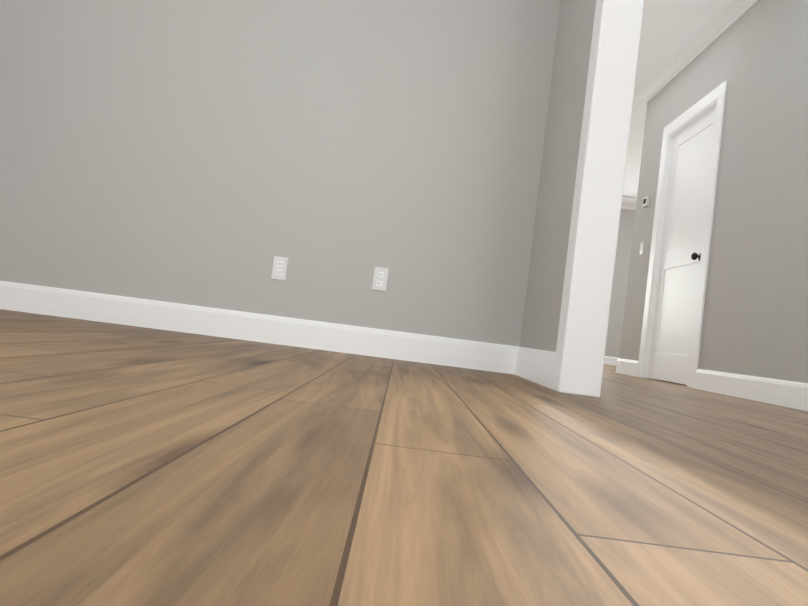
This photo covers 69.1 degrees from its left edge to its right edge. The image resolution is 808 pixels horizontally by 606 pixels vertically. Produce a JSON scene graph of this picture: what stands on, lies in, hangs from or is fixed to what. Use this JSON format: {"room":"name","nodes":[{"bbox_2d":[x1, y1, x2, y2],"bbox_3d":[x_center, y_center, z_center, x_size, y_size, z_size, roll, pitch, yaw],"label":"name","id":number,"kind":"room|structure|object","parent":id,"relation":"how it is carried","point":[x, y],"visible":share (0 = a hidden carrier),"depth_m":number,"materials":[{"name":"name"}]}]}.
{"room":"empty room","nodes":[
{"label":"empty room","id":0,"kind":"room"},
{"bbox_2d":[0,0,560,346],"bbox_3d":[-0.810,-1.193,3.068,3.120,2.740,0.120,7,-3,0],"label":"wall","id":1,"kind":"structure","parent":0,"point":[220,154],"depth_m":2.99,"materials":[{"name":"paint"}]},
{"bbox_2d":[0,281,515,373],"bbox_3d":[-0.899,0.102,2.943,2.970,0.140,0.014,7,-3,0],"label":"baseboard","id":2,"kind":"structure","parent":1,"relation":"attached to","point":[36,299],"depth_m":2.94,"materials":[{"name":"white wood"}]},
{"bbox_2d":[271,256,287,279],"bbox_3d":[-0.627,-0.175,2.960,0.072,0.116,0.008,7,-3,0],"label":"outlet","id":3,"kind":"object","parent":1,"relation":"attached to","point":[279,269],"visible":1,"depth_m":2.96,"materials":[{"name":"white plastic"}]},
{"bbox_2d":[372,267,388,290],"bbox_3d":[-0.119,-0.121,2.960,0.072,0.116,0.008,7,-3,0],"label":"outlet","id":4,"kind":"object","parent":1,"relation":"attached to","point":[380,278],"visible":1,"depth_m":2.96,"materials":[{"name":"white plastic"}]},
{"bbox_2d":[0,309,807,605],"bbox_3d":[0.820,0.511,4.461,8.940,0.100,10.940,7,-3,0],"label":"floor","id":5,"kind":"structure","parent":0,"point":[141,466],"depth_m":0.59,"materials":[{"name":"brown wood"}]},
{"bbox_2d":[520,0,595,351],"bbox_3d":[0.798,-0.999,2.832,0.120,2.740,1.310,7,-3,0],"label":"wall","id":6,"kind":"structure","parent":0,"point":[546,275],"depth_m":2.60,"materials":[{"name":"paint"}]},
{"bbox_2d":[512,346,555,388],"bbox_3d":[0.569,0.272,2.568,0.014,0.140,0.720,7,-3,0],"label":"baseboard","id":7,"kind":"structure","parent":6,"relation":"attached to","point":[535,365],"depth_m":2.53,"materials":[{"name":"white wood"}]},
{"bbox_2d":[605,208,635,357],"bbox_3d":[4.382,-0.222,9.925,2.072,2.740,0.120,7,-3,0],"label":"wall","id":8,"kind":"structure","parent":0,"point":[619,285],"depth_m":9.87,"materials":[{"name":"paint"}]},
{"bbox_2d":[604,356,615,364],"bbox_3d":[0.812,0.630,9.804,8.700,0.140,0.014,7,-3,0],"label":"baseboard","id":9,"kind":"structure","parent":8,"relation":"attached to","point":[607,360],"depth_m":9.79,"materials":[{"name":"white wood"}]},
{"bbox_2d":[621,202,635,209],"bbox_3d":[1.143,-1.970,9.887,8.700,0.095,0.082,7,-3,0],"label":"crown molding","id":10,"kind":"structure","parent":8,"relation":"attached to","point":[625,205],"depth_m":9.88,"materials":[{"name":"white wood"}]},
{"bbox_2d":[622,0,732,202],"bbox_3d":[1.179,-2.314,4.589,8.940,0.120,10.940,7,-3,0],"label":"ceiling","id":11,"kind":"structure","parent":0,"point":[668,36],"depth_m":4.78,"materials":[{"name":"paint"}]},
{"bbox_2d":[622,195,636,198],"bbox_3d":[3.580,-1.722,9.478,0.360,0.009,0.110,7,-3,0],"label":"ceiling vent","id":12,"kind":"object","parent":11,"relation":"in","point":[627,196],"visible":0.56,"depth_m":9.46,"materials":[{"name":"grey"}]},
{"bbox_2d":[619,0,807,382],"bbox_3d":[2.288,-0.828,2.425,0.120,2.740,6.500,7,-3,0],"label":"wall","id":13,"kind":"structure","parent":0,"point":[755,318],"depth_m":3.74,"materials":[{"name":"paint"}]},
{"bbox_2d":[616,357,637,376],"bbox_3d":[2.045,0.586,5.361,0.014,0.140,0.465,7,-3,0],"label":"baseboard","id":14,"kind":"structure","parent":13,"relation":"attached to","point":[623,366],"depth_m":5.37,"materials":[{"name":"white wood"}]},
{"bbox_2d":[639,242,643,254],"bbox_3d":[2.184,-0.502,5.401,0.011,0.115,0.075,7,-3,0],"label":"light switch","id":15,"kind":"object","parent":13,"relation":"attached to","point":[641,248],"visible":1,"depth_m":5.39,"materials":[{"name":"white plastic"}]},
{"bbox_2d":[642,196,649,206],"bbox_3d":[2.233,-0.936,5.423,0.024,0.090,0.100,7,-3,0],"label":"thermostat","id":16,"kind":"object","parent":13,"relation":"attached to","point":[645,201],"visible":1,"depth_m":5.39,"materials":[{"name":"white plastic"}]},
{"bbox_2d":[647,107,715,384],"bbox_3d":[2.191,-0.426,4.669,0.108,2.101,0.782,7,-3,0],"label":"door","id":17,"kind":"structure","parent":13,"relation":"in","point":[677,282],"depth_m":4.68,"materials":[{"name":"white wood"}]},
{"bbox_2d":[637,81,727,387],"bbox_3d":[2.245,-0.469,4.671,0.150,2.220,1.000,7,-3,0],"label":"door frame","id":18,"kind":"structure","parent":13,"relation":"attached to","point":[716,97],"depth_m":4.66,"materials":[{"name":"white wood"}]},
{"bbox_2d":[637,0,758,102],"bbox_3d":[2.355,-2.149,2.525,0.082,0.095,6.582,7,-3,0],"label":"crown molding","id":19,"kind":"structure","parent":13,"relation":"attached to","point":[722,21],"depth_m":4.67,"materials":[{"name":"white wood"}]},
{"bbox_2d":[694,369,807,410],"bbox_3d":[2.061,0.419,1.620,0.014,0.140,5.005,7,-3,0],"label":"baseboard","id":20,"kind":"structure","parent":13,"relation":"attached to","point":[790,394],"depth_m":3.41,"materials":[{"name":"white wood"}]},
{"bbox_3d":[0.950,-2.209,1.129,0.120,0.455,2.200,7,-3,0],"label":"wall","id":21,"kind":"structure","parent":0,"visible":0},
{"bbox_2d":[552,0,643,396],"bbox_3d":[0.783,-0.896,1.070,0.150,2.375,2.380,7,-3,0],"label":"trim","id":22,"kind":"structure","parent":21,"relation":"attached to","point":[590,264],"depth_m":2.14,"materials":[{"name":"white wood"}]}
]}

